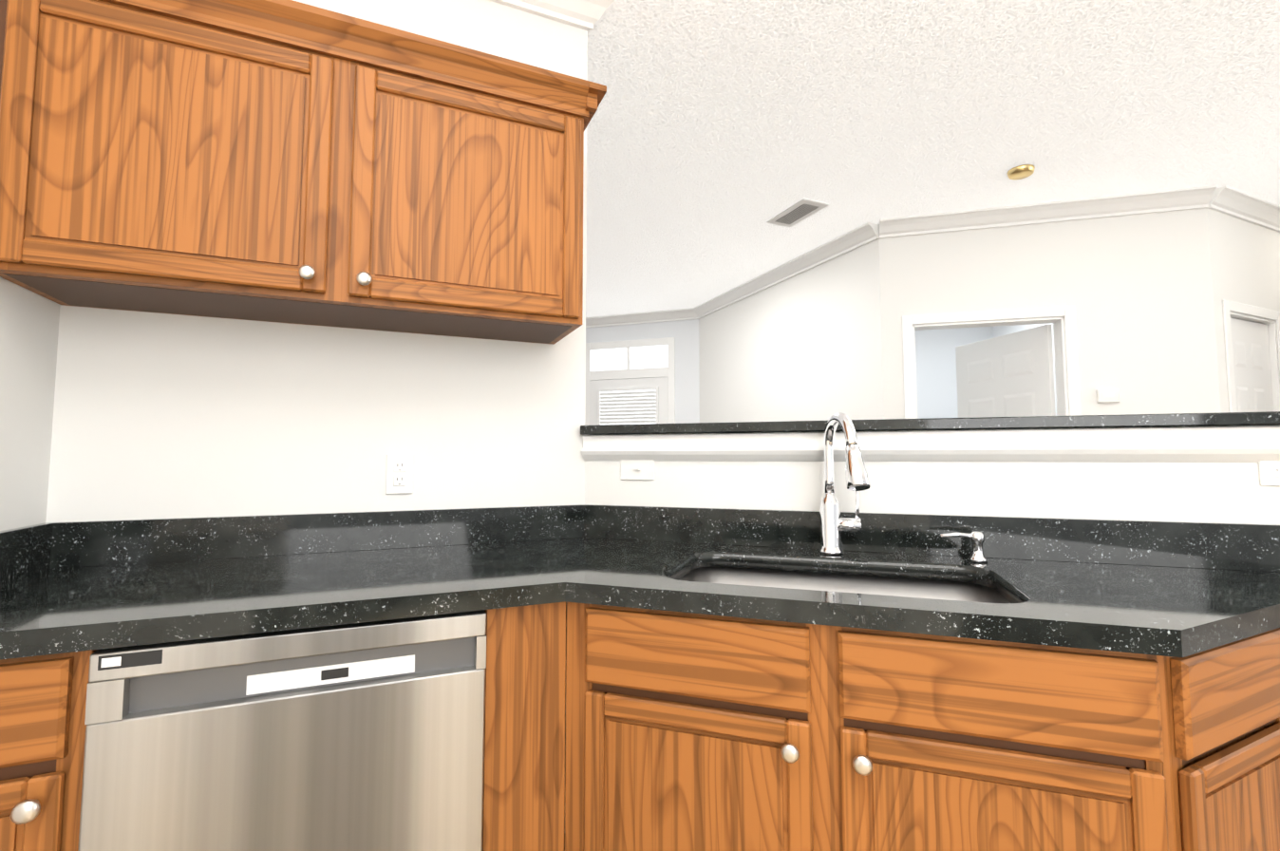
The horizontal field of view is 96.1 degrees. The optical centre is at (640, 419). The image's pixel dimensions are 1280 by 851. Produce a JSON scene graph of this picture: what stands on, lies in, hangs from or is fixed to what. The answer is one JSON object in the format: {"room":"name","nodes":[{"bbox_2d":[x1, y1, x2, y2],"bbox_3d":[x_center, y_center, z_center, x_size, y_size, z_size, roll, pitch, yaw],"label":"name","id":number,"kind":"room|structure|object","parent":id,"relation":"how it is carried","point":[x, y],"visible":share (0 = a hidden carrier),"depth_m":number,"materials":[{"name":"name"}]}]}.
{"room":"kitchen","nodes":[
{"label":"kitchen","id":0,"kind":"room"},
{"bbox_2d":[0,277,60,530],"bbox_3d":[-0.731,-0.219,-0.311,0.120,2.740,3.635,2,-4,-23],"label":"wall","id":1,"kind":"structure","parent":0,"point":[29,320],"depth_m":1.27,"materials":[{"name":"white paint"}]},
{"bbox_2d":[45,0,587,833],"bbox_3d":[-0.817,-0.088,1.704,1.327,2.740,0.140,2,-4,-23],"label":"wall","id":2,"kind":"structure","parent":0,"point":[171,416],"depth_m":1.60,"materials":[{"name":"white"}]},
{"bbox_2d":[0,0,592,344],"bbox_3d":[-0.773,-0.604,1.502,1.216,0.669,0.323,2,-4,-23],"label":"upper cabinet","id":3,"kind":"object","parent":2,"relation":"attached to","point":[291,161],"depth_m":1.32,"materials":[{"name":"brown wood"}]},
{"bbox_2d":[385,453,414,494],"bbox_3d":[-0.693,0.156,1.660,0.072,0.115,0.008,2,-4,-24],"label":"outlet","id":4,"kind":"object","parent":2,"relation":"attached to","point":[399,479],"visible":1,"depth_m":1.66,"materials":[{"name":"white plastic"}]},
{"bbox_2d":[489,0,615,30],"bbox_3d":[-0.731,-1.411,1.703,1.415,0.100,0.088,2,-4,-23],"label":"trim","id":5,"kind":"structure","parent":2,"relation":"attached to","point":[585,14],"depth_m":1.93,"materials":[{"name":"white wood"}]},
{"bbox_2d":[0,504,1279,583],"bbox_3d":[0.097,0.285,1.222,2.995,0.104,1.225,0,-4,8],"label":"backsplash","id":6,"kind":"structure","parent":2,"relation":"attached to","point":[25,551],"depth_m":1.50,"materials":[{"name":"stone"}]},
{"bbox_2d":[585,319,699,423],"bbox_3d":[-0.581,0.225,6.512,2.600,2.740,0.120,-1,-4,19],"label":"wall","id":7,"kind":"structure","parent":0,"point":[685,333],"depth_m":6.15,"materials":[{"name":"white paint"}]},
{"bbox_2d":[584,337,675,425],"bbox_3d":[-0.133,0.348,6.254,1.050,2.460,0.058,-1,-4,19],"label":"window","id":8,"kind":"structure","parent":7,"relation":"in","point":[626,397],"depth_m":6.29,"materials":[{"name":"white"}]},
{"bbox_2d":[585,307,697,327],"bbox_3d":[-0.615,0.218,6.414,2.600,2.740,0.088,-1,-4,19],"label":"trim","id":9,"kind":"structure","parent":7,"relation":"attached to","point":[644,317],"depth_m":6.28,"materials":[{"name":"white"}]},
{"bbox_2d":[698,239,884,422],"bbox_3d":[1.171,0.122,4.933,0.120,2.740,2.452,2,-4,-23],"label":"wall","id":10,"kind":"structure","parent":0,"point":[805,346],"depth_m":4.57,"materials":[{"name":"white paint"}]},
{"bbox_2d":[693,222,878,319],"bbox_3d":[1.076,0.119,4.891,0.088,2.740,2.452,2,-4,-23],"label":"trim","id":11,"kind":"structure","parent":10,"relation":"attached to","point":[851,240],"depth_m":4.58,"materials":[{"name":"white wood"}]},
{"bbox_2d":[584,460,1279,524],"bbox_3d":[0.798,0.668,1.579,2.030,1.215,0.120,-1,-4,19],"label":"wall","id":12,"kind":"structure","parent":0,"point":[1216,492],"depth_m":1.52,"materials":[{"name":"white paint"}]},
{"bbox_2d":[620,459,654,480],"bbox_3d":[-0.011,0.154,1.821,0.115,0.072,0.016,-1,-4,19],"label":"light switch","id":13,"kind":"object","parent":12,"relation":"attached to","point":[637,469],"visible":1,"depth_m":1.82,"materials":[{"name":"white plastic"}]},
{"bbox_2d":[580,411,1279,434],"bbox_3d":[0.859,0.021,1.682,2.105,0.030,0.365,-1,-4,19],"label":"wall cap","id":14,"kind":"object","parent":12,"relation":"on","point":[1225,419],"visible":0.66,"depth_m":1.49,"materials":[{"name":"stone"}]},
{"bbox_2d":[581,425,1279,462],"bbox_3d":[0.815,0.653,1.574,2.064,1.244,0.188,-1,-4,19],"label":"trim","id":15,"kind":"structure","parent":12,"relation":"attached to","point":[1257,443],"depth_m":1.50,"materials":[{"name":"white"}]},
{"bbox_2d":[1258,460,1279,486],"bbox_3d":[1.483,0.114,1.309,0.115,0.072,0.008,-1,-4,19],"label":"outlet","id":16,"kind":"object","parent":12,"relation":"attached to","point":[1269,472],"visible":0.88,"depth_m":1.32,"materials":[{"name":"white plastic"}]},
{"bbox_2d":[585,0,1279,317],"bbox_3d":[1.787,-1.334,3.650,15.000,0.001,14.000,0,-4,8],"label":"ceiling","id":17,"kind":"structure","parent":0,"point":[720,133],"depth_m":2.66,"materials":[{"name":"white paint"}]},
{"bbox_2d":[766,197,828,226],"bbox_3d":[1.005,-1.324,3.693,0.200,0.013,0.380,2,-4,-23],"label":"ceiling vent","id":18,"kind":"object","parent":17,"relation":"in","point":[800,211],"visible":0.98,"depth_m":3.66,"materials":[{"name":"white metal"}]},
{"bbox_2d":[1006,164,1035,180],"bbox_3d":[2.083,-1.350,3.147,0.128,0.034,0.128,0,-4,8],"label":"ceiling light fixture","id":19,"kind":"object","parent":17,"relation":"attached to","point":[1021,172],"visible":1,"depth_m":3.12,"materials":[{"name":"gold metal"}]},
{"bbox_2d":[914,326,993,418],"bbox_3d":[3.084,0.227,6.549,3.400,2.740,0.120,-1,-4,15],"label":"wall","id":20,"kind":"structure","parent":0,"point":[936,382],"depth_m":6.46,"materials":[{"name":"white paint"}]},
{"bbox_2d":[992,322,1056,415],"bbox_3d":[3.569,0.118,4.869,0.120,2.740,2.875,-1,-4,15],"label":"wall","id":21,"kind":"structure","parent":0,"point":[999,330],"depth_m":5.59,"materials":[{"name":"white paint"}]},
{"bbox_2d":[878,207,1221,418],"bbox_3d":[2.492,0.036,3.608,1.806,2.740,0.120,-1,-4,15],"label":"wall","id":22,"kind":"structure","parent":0,"point":[1136,291],"depth_m":3.50,"materials":[{"name":"white paint"}]},
{"bbox_2d":[955,324,1055,417],"bbox_3d":[2.532,0.416,3.994,0.165,2.008,0.780,1,-4,-13],"label":"door","id":23,"kind":"structure","parent":22,"relation":"in","point":[1009,375],"depth_m":3.96,"materials":[{"name":"white wood"}]},
{"bbox_2d":[878,185,1216,418],"bbox_3d":[2.482,0.034,3.571,1.806,2.740,0.220,-1,-4,15],"label":"trim","id":24,"kind":"structure","parent":22,"relation":"attached to","point":[1145,202],"depth_m":3.60,"materials":[{"name":"white wood"}]},
{"bbox_2d":[1096,389,1119,402],"bbox_3d":[2.813,-0.144,3.457,0.110,0.080,0.023,-1,-4,15],"label":"thermostat","id":25,"kind":"object","parent":22,"relation":"in","point":[1107,395],"visible":1,"depth_m":3.45,"materials":[{"name":"white plastic"}]},
{"bbox_2d":[1206,207,1279,412],"bbox_3d":[4.160,0.045,3.740,1.832,2.740,0.120,2,-4,-24],"label":"wall","id":26,"kind":"structure","parent":0,"point":[1245,260],"depth_m":3.52,"materials":[{"name":"white paint"}]},
{"bbox_2d":[1207,185,1279,412],"bbox_3d":[4.175,0.042,3.705,1.832,2.740,0.220,2,-4,-24],"label":"trim","id":27,"kind":"structure","parent":26,"relation":"attached to","point":[1231,201],"depth_m":3.51,"materials":[{"name":"white wood"}]},
{"bbox_2d":[1230,317,1273,412],"bbox_3d":[3.753,0.385,3.522,0.575,2.008,0.165,2,-4,-24],"label":"door","id":28,"kind":"structure","parent":26,"relation":"in","point":[1251,367],"depth_m":3.56,"materials":[{"name":"white wood"}]},
{"label":"floor","id":29,"kind":"structure","parent":0,"visible":0},
{"bbox_2d":[0,649,97,850],"bbox_3d":[-1.121,0.807,1.077,0.310,0.873,0.653,2,-4,-23],"label":"base cabinet","id":30,"kind":"object","parent":29,"relation":"on","point":[43,704],"visible":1,"depth_m":0.87,"materials":[{"name":"brown wood"}]},
{"bbox_2d":[77,609,486,850],"bbox_3d":[-0.697,0.822,1.258,0.604,0.866,0.595,2,-4,-23],"label":"dishwasher","id":31,"kind":"object","parent":29,"relation":"on","point":[365,736],"visible":0.85,"depth_m":1.00,"materials":[{"name":"grey metal"}]},
{"bbox_2d":[482,601,565,850],"bbox_3d":[-0.346,0.830,1.424,0.164,0.873,0.577,2,-4,-23],"label":"cabinet filler","id":32,"kind":"object","parent":29,"relation":"on","point":[524,755],"visible":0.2,"depth_m":1.17,"materials":[{"name":"brown wood"}]},
{"bbox_2d":[564,602,1169,850],"bbox_3d":[0.408,0.820,1.276,1.010,0.873,0.627,-1,-4,19],"label":"base cabinet","id":33,"kind":"object","parent":29,"relation":"on","point":[687,731],"visible":0.96,"depth_m":1.01,"materials":[{"name":"brown wood"}]},
{"bbox_2d":[0,537,1279,658],"bbox_3d":[0.099,0.358,1.216,2.999,0.040,1.225,0,-4,8],"label":"countertop","id":34,"kind":"structure","parent":33,"relation":"on","point":[1175,611],"depth_m":1.11,"materials":[{"name":"stone"}]},
{"bbox_2d":[817,412,870,554],"bbox_3d":[0.518,0.166,1.477,0.131,0.374,0.233,-1,-4,19],"label":"faucet","id":35,"kind":"object","parent":34,"relation":"on","point":[834,524],"visible":0.96,"depth_m":1.53,"materials":[{"name":"silver metal"}]},
{"bbox_2d":[678,565,1010,602],"bbox_3d":[0.429,0.492,1.289,0.765,0.215,0.460,-1,-4,19],"label":"sink bowl","id":36,"kind":"object","parent":34,"relation":"hanging from","point":[949,590],"visible":0.04,"depth_m":1.48,"materials":[{"name":"metal"}]},
{"bbox_2d":[939,530,987,562],"bbox_3d":[0.808,0.314,1.441,0.107,0.073,0.045,-1,-4,19],"label":"soap dispenser","id":37,"kind":"object","parent":34,"relation":"on","point":[976,538],"visible":1,"depth_m":1.42,"materials":[{"name":"silver metal"}]},
{"bbox_2d":[1155,627,1279,850],"bbox_3d":[1.099,0.815,1.198,0.832,0.873,0.454,2,-4,-26],"label":"base cabinet","id":38,"kind":"object","parent":29,"relation":"on","point":[1220,713],"visible":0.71,"depth_m":0.92,"materials":[{"name":"brown wood"}]}
]}

